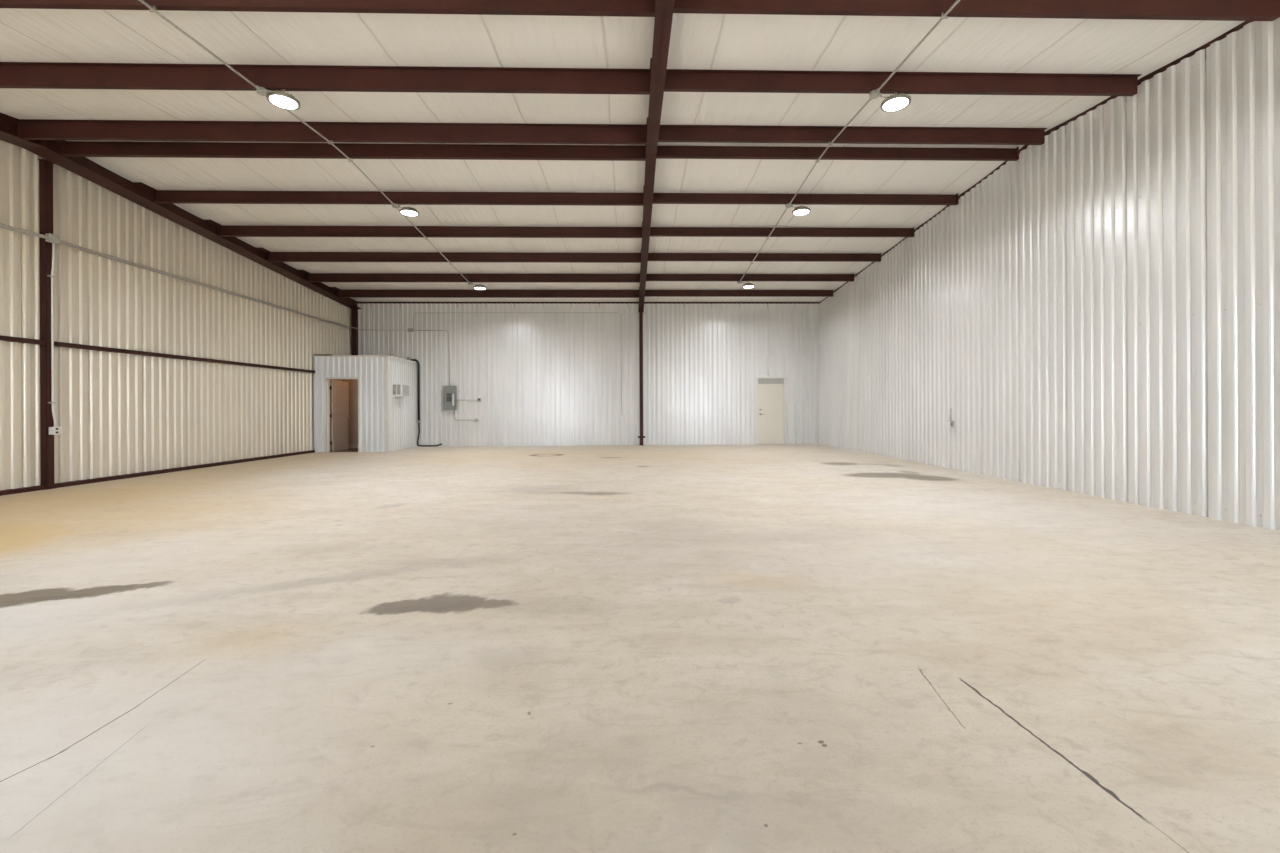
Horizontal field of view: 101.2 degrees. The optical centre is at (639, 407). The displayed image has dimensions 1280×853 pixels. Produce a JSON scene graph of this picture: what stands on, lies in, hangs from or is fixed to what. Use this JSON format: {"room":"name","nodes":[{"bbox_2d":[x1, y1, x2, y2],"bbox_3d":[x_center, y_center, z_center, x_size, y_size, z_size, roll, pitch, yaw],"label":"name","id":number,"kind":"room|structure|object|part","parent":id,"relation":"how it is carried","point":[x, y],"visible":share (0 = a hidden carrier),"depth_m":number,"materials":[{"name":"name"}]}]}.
{"room":"empty warehouse","nodes":[
{"label":"empty warehouse","id":0,"kind":"room"},
{"bbox_2d":[0,140,350,490],"bbox_3d":[-9.269,-1.430,7.745,0.044,5.394,18.235,0,0,0],"label":"wall","id":1,"kind":"structure","parent":0,"point":[116,413],"depth_m":9.75,"materials":[{"name":"beige metal"}]},
{"bbox_2d":[0,335,314,372],"bbox_3d":[-9.231,-0.998,6.726,0.135,0.066,16.101,0,0,0],"label":"beam","id":2,"kind":"structure","parent":1,"relation":"attached to","point":[2,338],"depth_m":9.60,"materials":[{"name":"red metal"}]},
{"bbox_2d":[0,450,314,495],"bbox_3d":[-9.229,1.234,6.701,0.120,0.065,16.110,0,0,0],"label":"baseboard","id":3,"kind":"structure","parent":1,"relation":"attached to","point":[116,477],"depth_m":9.58,"materials":[{"name":"red metal"}]},
{"bbox_2d":[0,223,357,426],"bbox_3d":[-9.212,-1.227,7.715,0.264,3.067,17.973,0,0,1],"label":"conduit","id":4,"kind":"object","parent":1,"relation":"attached to","point":[54,239],"visible":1,"depth_m":8.20,"materials":[{"name":"grey metal"}]},
{"bbox_2d":[349,444,357,447],"bbox_3d":[-8.208,1.192,16.161,1.905,0.120,0.015,0,0,-1],"label":"baseboard","id":5,"kind":"structure","parent":1,"relation":"attached to","point":[350,445],"depth_m":16.14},
{"bbox_2d":[313,357,384,451],"bbox_3d":[-8.156,-0.088,14.798,2.055,2.700,0.022,0,0,-1],"label":"wall","id":6,"kind":"structure","parent":0,"point":[370,370],"depth_m":14.80,"materials":[{"name":"white metal"}]},
{"bbox_2d":[330,379,357,449],"bbox_3d":[-8.185,-0.028,15.838,2.005,2.580,1.998,0,0,-1],"label":"lining","id":7,"kind":"object","parent":6,"relation":"in","point":[353,383],"visible":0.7,"depth_m":16.15,"materials":[{"name":"beige paint"}]},
{"bbox_2d":[325,377,359,451],"bbox_3d":[-8.369,0.210,15.257,0.945,2.105,0.965,0,0,-1],"label":"door","id":8,"kind":"structure","parent":7,"relation":"attached to","point":[339,415],"depth_m":15.09,"materials":[{"name":"beige wood"}]},
{"bbox_3d":[-8.726,-0.181,15.320,0.010,0.870,0.586,0,0,0],"label":"panel","id":9,"kind":"part","parent":8,"relation":"part of","materials":[{"name":"beige wood"}]},
{"bbox_3d":[-8.722,0.724,15.320,0.010,0.600,0.586,0,0,0],"label":"panel","id":10,"kind":"part","parent":8,"relation":"part of","materials":[{"name":"beige wood"}]},
{"bbox_2d":[313,355,416,362],"bbox_3d":[-8.171,-1.439,15.812,2.085,0.042,2.070,0,0,-1],"label":"trim","id":11,"kind":"structure","parent":6,"relation":"attached to","point":[313,355],"depth_m":14.78,"materials":[{"name":"white metal"}]},
{"bbox_2d":[407,359,441,446],"bbox_3d":[-6.875,-0.145,16.790,1.079,2.795,0.153,0,0,-5],"label":"hose","id":12,"kind":"object","parent":11,"relation":"hanging from","point":[416,360],"visible":0.98,"depth_m":16.78,"materials":[{"name":"rubber"}]},
{"bbox_2d":[389,357,416,450],"bbox_3d":[-7.143,-0.093,15.858,0.022,2.700,2.048,0,0,-1],"label":"wall","id":13,"kind":"structure","parent":0,"point":[403,410],"depth_m":15.84,"materials":[{"name":"white metal"}]},
{"bbox_2d":[385,356,389,451],"bbox_3d":[-7.142,-0.098,14.846,0.085,2.710,0.085,0,0,-1],"label":"trim","id":14,"kind":"structure","parent":13,"relation":"attached to","point":[387,445],"depth_m":14.81,"materials":[{"name":"white metal"}]},
{"bbox_2d":[392,383,409,397],"bbox_3d":[-7.009,-0.498,15.387,0.310,0.420,0.600,0,0,-1],"label":"air conditioner","id":15,"kind":"object","parent":13,"relation":"attached to","point":[399,390],"visible":1,"depth_m":15.11,"materials":[{"name":"white plastic"}]},
{"bbox_2d":[393,385,400,394],"bbox_3d":[-6.992,-0.511,15.106,0.220,0.285,0.006,0,0,-1],"label":"vent","id":16,"kind":"object","parent":15,"relation":"attached to","point":[396,388],"depth_m":15.10,"materials":[{"name":"white plastic"}]},
{"bbox_3d":[-7.013,-0.498,15.387,0.302,0.380,0.560,0,0,-1],"label":"casing","id":17,"kind":"part","parent":15,"relation":"part of","materials":[{"name":"white plastic"}]},
{"bbox_2d":[402,385,408,395],"bbox_3d":[-6.857,-0.499,15.391,0.006,0.308,0.500,0,0,-1],"label":"grille","id":18,"kind":"object","parent":15,"relation":"attached to","point":[405,388],"depth_m":15.36,"materials":[{"name":"white plastic"}]},
{"bbox_3d":[-6.859,-0.499,15.390,0.010,0.380,0.560,0,0,-1],"label":"frame","id":19,"kind":"part","parent":15,"relation":"part of","materials":[{"name":"white plastic"}]},
{"bbox_2d":[357,303,819,445],"bbox_3d":[-1.662,-1.064,17.037,15.135,4.594,0.044,0,0,-1],"label":"wall","id":20,"kind":"structure","parent":0,"point":[539,379],"depth_m":17.04,"materials":[{"name":"white metal"}]},
{"bbox_2d":[359,328,449,385],"bbox_3d":[-7.537,-1.603,16.778,2.889,1.841,0.124,0,0,-1],"label":"conduit","id":21,"kind":"object","parent":20,"relation":"attached to","point":[409,329],"visible":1,"depth_m":16.83,"materials":[{"name":"grey metal"}]},
{"bbox_2d":[443,386,456,409],"bbox_3d":[-6.089,-0.302,16.804,0.398,0.776,0.210,0,0,-1],"label":"breaker panel","id":22,"kind":"object","parent":20,"relation":"attached to","point":[449,392],"visible":1,"depth_m":16.77,"materials":[{"name":"grey paint"}]},
{"bbox_2d":[454,410,474,420],"bbox_3d":[-5.613,0.247,16.891,0.737,0.354,0.034,0,0,-1],"label":"conduit","id":23,"kind":"object","parent":20,"relation":"attached to","point":[454,410],"visible":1,"depth_m":16.89,"materials":[{"name":"grey metal"}]},
{"bbox_2d":[413,312,621,414],"bbox_3d":[-3.937,-1.396,16.931,6.688,3.319,0.018,0,0,-1],"label":"conduit","id":24,"kind":"object","parent":20,"relation":"attached to","point":[418,312],"visible":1,"depth_m":16.94,"materials":[{"name":"grey metal"}]},
{"bbox_2d":[357,302,819,307],"bbox_3d":[-1.678,-3.351,17.085,15.325,0.230,0.077,0,0,-1],"label":"trim","id":25,"kind":"structure","parent":20,"relation":"attached to","point":[514,303],"depth_m":17.05,"materials":[{"name":"red metal"}]},
{"bbox_2d":[756,377,786,443],"bbox_3d":[4.285,0.075,17.223,1.140,2.265,0.164,0,0,-1],"label":"door","id":26,"kind":"structure","parent":20,"relation":"in","point":[771,392],"depth_m":17.20,"materials":[{"name":"beige paint"}]},
{"bbox_3d":[4.281,-0.862,17.221,0.850,0.168,0.048,0,0,-1],"label":"header panel","id":27,"kind":"part","parent":26,"relation":"part of","materials":[{"name":"grey metal"}]},
{"bbox_2d":[0,8,1243,301],"bbox_3d":[-1.747,-3.871,7.875,16.418,0.939,18.828,0,0,-1],"label":"ceiling","id":28,"kind":"structure","parent":0,"point":[697,41],"depth_m":7.10,"materials":[{"name":"white plastic"}]},
{"bbox_2d":[0,444,1279,852],"bbox_3d":[-1.663,1.303,8.066,16.450,0.160,18.548,0,0,-1],"label":"floor","id":29,"kind":"structure","parent":0,"point":[745,648],"depth_m":2.55,"materials":[{"name":"concrete"}]},
{"bbox_2d":[38,159,54,489],"bbox_3d":[-9.212,-1.275,8.152,0.142,5.084,0.150,0,0,-1],"label":"support column","id":30,"kind":"structure","parent":29,"relation":"on","point":[45,166],"depth_m":8.10,"materials":[{"name":"red metal"}]},
{"bbox_2d":[49,427,60,434],"bbox_3d":[-9.114,0.364,8.190,0.066,0.125,0.130,0,0,-1],"label":"power outlet","id":31,"kind":"object","parent":30,"relation":"attached to","point":[52,430],"visible":1,"depth_m":8.16,"materials":[{"name":"white plastic"}]},
{"bbox_2d":[0,112,360,308],"bbox_3d":[-8.969,-3.622,7.757,0.350,0.971,18.144,0,0,-1],"label":"rafter","id":32,"kind":"object","parent":30,"relation":"on","point":[139,193],"visible":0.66,"depth_m":9.55,"materials":[{"name":"red metal"}]},
{"bbox_3d":[-8.971,-3.971,7.788,0.350,0.235,0.024,0,0,-1],"label":"splice plate","id":33,"kind":"part","parent":32,"relation":"part of","materials":[{"name":"red metal"}]},
{"bbox_2d":[351,308,357,354],"bbox_3d":[-9.071,-0.942,16.718,0.170,4.416,0.140,0,0,-1],"label":"support column","id":34,"kind":"structure","parent":29,"relation":"on","point":[354,311],"depth_m":16.66,"materials":[{"name":"red metal"}]},
{"bbox_2d":[638,309,644,444],"bbox_3d":[0.042,-0.974,16.981,0.240,4.400,0.150,0,0,-1],"label":"support column","id":35,"kind":"structure","parent":29,"relation":"on","point":[640,311],"depth_m":16.94,"materials":[{"name":"red metal"}]},
{"bbox_2d":[639,0,674,308],"bbox_3d":[0.174,-3.659,7.976,0.166,0.978,18.140,0,0,-1],"label":"rafter","id":36,"kind":"object","parent":35,"relation":"on","point":[664,9],"visible":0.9,"depth_m":6.68,"materials":[{"name":"red metal"}]},
{"bbox_2d":[0,62,650,94],"bbox_3d":[-4.333,-3.871,6.179,9.026,0.240,0.122,0,0,-1],"label":"ceiling beam","id":37,"kind":"structure","parent":36,"relation":"attached to","point":[28,75],"depth_m":6.19,"materials":[{"name":"red metal"}]},
{"bbox_2d":[266,89,300,109],"bbox_3d":[-4.211,-3.677,6.212,0.336,0.167,0.336,0,0,31],"label":"lamp","id":38,"kind":"object","parent":37,"relation":"hanging from","point":[280,99],"visible":1,"depth_m":6.17,"materials":[{"name":"white plastic"}]},
{"bbox_2d":[0,0,655,16],"bbox_3d":[-4.305,-3.762,4.770,9.014,0.240,0.122,0,0,-1],"label":"ceiling beam","id":39,"kind":"structure","parent":36,"relation":"attached to","point":[622,8],"depth_m":4.82,"materials":[{"name":"red metal"}]},
{"bbox_2d":[17,119,646,144],"bbox_3d":[-4.362,-3.982,7.609,9.038,0.240,0.122,0,0,-1],"label":"ceiling beam","id":40,"kind":"structure","parent":36,"relation":"attached to","point":[29,129],"depth_m":7.60,"materials":[{"name":"red metal"}]},
{"bbox_2d":[59,140,645,160],"bbox_3d":[-4.373,-3.984,8.168,9.043,0.240,0.122,0,0,-1],"label":"ceiling beam","id":41,"kind":"structure","parent":36,"relation":"attached to","point":[69,148],"depth_m":8.16,"materials":[{"name":"red metal"}]},
{"bbox_3d":[-8.808,-3.964,8.039,0.008,0.210,0.065,0,0,-1],"label":"plate","id":42,"kind":"part","parent":41,"relation":"part of","materials":[{"name":"red metal"}]},
{"bbox_2d":[139,0,472,284],"bbox_3d":[-4.473,-3.599,8.218,0.153,0.528,12.246,0,0,-1],"label":"conduit","id":43,"kind":"object","parent":41,"relation":"attached to","point":[262,91],"visible":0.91,"depth_m":6.18,"materials":[{"name":"grey metal"}]},
{"bbox_2d":[151,190,643,205],"bbox_3d":[-4.402,-3.864,9.702,9.056,0.240,0.122,0,0,-1],"label":"ceiling beam","id":44,"kind":"structure","parent":36,"relation":"attached to","point":[159,196],"depth_m":9.70,"materials":[{"name":"red metal"}]},
{"bbox_3d":[-8.844,-3.844,9.574,0.008,0.210,0.065,0,0,-1],"label":"plate","id":45,"kind":"part","parent":44,"relation":"part of","materials":[{"name":"red metal"}]},
{"bbox_2d":[399,204,418,215],"bbox_3d":[-4.253,-3.661,9.691,0.336,0.183,0.336,0,0,43],"label":"lamp","id":46,"kind":"object","parent":44,"relation":"hanging from","point":[408,211],"visible":1,"depth_m":9.63,"materials":[{"name":"white plastic"}]},
{"bbox_2d":[216,225,641,237],"bbox_3d":[-4.431,-3.746,11.217,9.069,0.240,0.122,0,0,-1],"label":"ceiling beam","id":47,"kind":"structure","parent":36,"relation":"attached to","point":[224,230],"depth_m":11.22,"materials":[{"name":"red metal"}]},
{"bbox_2d":[265,252,640,262],"bbox_3d":[-4.460,-3.630,12.717,9.082,0.240,0.122,0,0,-1],"label":"ceiling beam","id":48,"kind":"structure","parent":36,"relation":"attached to","point":[270,256],"depth_m":12.71,"materials":[{"name":"red metal"}]},
{"bbox_2d":[305,273,639,282],"bbox_3d":[-4.490,-3.510,14.256,9.095,0.240,0.122,0,0,-1],"label":"ceiling beam","id":49,"kind":"structure","parent":36,"relation":"attached to","point":[313,277],"depth_m":14.25,"materials":[{"name":"red metal"}]},
{"bbox_2d":[473,282,486,289],"bbox_3d":[-4.336,-3.305,14.251,0.336,0.185,0.336,0,0,44],"label":"lamp","id":50,"kind":"object","parent":49,"relation":"hanging from","point":[479,286],"visible":1,"depth_m":14.20,"materials":[{"name":"white"}]},
{"bbox_2d":[336,290,638,297],"bbox_3d":[-4.518,-3.397,15.706,9.107,0.240,0.122,0,0,-1],"label":"ceiling beam","id":51,"kind":"structure","parent":36,"relation":"attached to","point":[340,293],"depth_m":15.70,"materials":[{"name":"red metal"}]},
{"bbox_2d":[645,290,833,296],"bbox_3d":[2.962,-3.451,15.885,5.778,0.208,0.121,0,0,-1],"label":"ceiling beam","id":52,"kind":"structure","parent":36,"relation":"attached to","point":[648,293],"depth_m":15.88,"materials":[{"name":"red metal"}]},
{"bbox_2d":[646,274,853,281],"bbox_3d":[2.990,-3.564,14.436,5.790,0.208,0.121,0,0,-1],"label":"ceiling beam","id":53,"kind":"structure","parent":36,"relation":"attached to","point":[650,277],"depth_m":14.43,"materials":[{"name":"red metal"}]},
{"bbox_2d":[742,282,754,287],"bbox_3d":[2.979,-3.382,14.426,0.336,0.171,0.336,0,0,44],"label":"lamp","id":54,"kind":"object","parent":53,"relation":"hanging from","point":[746,285],"visible":1,"depth_m":14.36,"materials":[{"name":"white"}]},
{"bbox_2d":[648,253,880,261],"bbox_3d":[3.020,-3.683,12.896,5.804,0.208,0.121,0,0,-1],"label":"ceiling beam","id":55,"kind":"structure","parent":36,"relation":"attached to","point":[761,257],"depth_m":12.89,"materials":[{"name":"red metal"}]},
{"bbox_2d":[650,227,914,236],"bbox_3d":[3.049,-3.800,11.396,5.816,0.208,0.121,0,0,-1],"label":"ceiling beam","id":56,"kind":"structure","parent":36,"relation":"attached to","point":[654,231],"depth_m":11.38,"materials":[{"name":"red metal"}]},
{"bbox_2d":[653,193,958,204],"bbox_3d":[3.078,-3.918,9.881,5.829,0.208,0.121,0,0,-1],"label":"ceiling beam","id":57,"kind":"structure","parent":36,"relation":"attached to","point":[658,198],"depth_m":9.87,"materials":[{"name":"red metal"}]},
{"bbox_2d":[792,204,810,215],"bbox_3d":[3.026,-3.735,9.866,0.336,0.173,0.336,0,0,44],"label":"lamp","id":58,"kind":"object","parent":57,"relation":"hanging from","point":[802,210],"visible":1,"depth_m":9.80,"materials":[{"name":"white plastic"}]},
{"bbox_2d":[737,0,959,283],"bbox_3d":[2.824,-3.669,8.392,0.148,0.528,12.247,0,0,-1],"label":"conduit","id":59,"kind":"object","parent":57,"relation":"hanging from","point":[874,94],"visible":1,"depth_m":6.40,"materials":[{"name":"grey metal"}]},
{"bbox_2d":[656,146,1018,160],"bbox_3d":[3.108,-4.037,8.347,5.842,0.208,0.121,0,0,-1],"label":"ceiling beam","id":60,"kind":"structure","parent":36,"relation":"attached to","point":[663,152],"depth_m":8.33,"materials":[{"name":"red metal"}]},
{"bbox_3d":[6.022,-4.050,8.391,0.008,0.208,0.071,0,0,-1],"label":"plate","id":61,"kind":"part","parent":60,"relation":"part of","materials":[{"name":"red metal"}]},
{"bbox_2d":[658,125,1046,144],"bbox_3d":[3.119,-4.036,7.787,5.847,0.208,0.121,0,0,-1],"label":"ceiling beam","id":62,"kind":"structure","parent":36,"relation":"attached to","point":[667,133],"depth_m":7.78,"materials":[{"name":"red metal"}]},
{"bbox_2d":[664,69,1141,95],"bbox_3d":[3.147,-3.925,6.358,5.859,0.208,0.121,0,0,-1],"label":"ceiling beam","id":63,"kind":"structure","parent":36,"relation":"attached to","point":[676,80],"depth_m":6.35,"materials":[{"name":"red metal"}]},
{"bbox_2d":[879,92,910,111],"bbox_3d":[3.106,-3.749,6.386,0.336,0.163,0.336,0,0,42],"label":"lamp","id":64,"kind":"object","parent":63,"relation":"hanging from","point":[896,102],"visible":1,"depth_m":6.35,"materials":[{"name":"white plastic"}]},
{"bbox_2d":[673,0,1279,20],"bbox_3d":[3.175,-3.816,4.948,5.871,0.208,0.121,0,0,-1],"label":"ceiling beam","id":65,"kind":"structure","parent":36,"relation":"attached to","point":[1213,10],"depth_m":4.96,"materials":[{"name":"red metal"}]},
{"bbox_2d":[819,17,1279,530],"bbox_3d":[6.114,-1.451,8.113,0.044,5.299,18.228,0,0,-1],"label":"wall","id":66,"kind":"structure","parent":0,"point":[1100,317],"depth_m":6.93,"materials":[{"name":"white metal"}]},
{"bbox_2d":[946,409,953,426],"bbox_3d":[6.007,0.205,10.190,0.085,0.362,0.137,0,0,-1],"label":"power outlet","id":67,"kind":"object","parent":66,"relation":"attached to","point":[950,423],"visible":1,"depth_m":10.16,"materials":[{"name":"grey paint"}]},
{"bbox_2d":[820,21,1253,302],"bbox_3d":[6.152,-3.735,8.114,0.080,0.941,18.228,0,0,-1],"label":"trim","id":68,"kind":"structure","parent":66,"relation":"attached to","point":[1240,26],"depth_m":7.02,"materials":[{"name":"red metal"}]}
]}

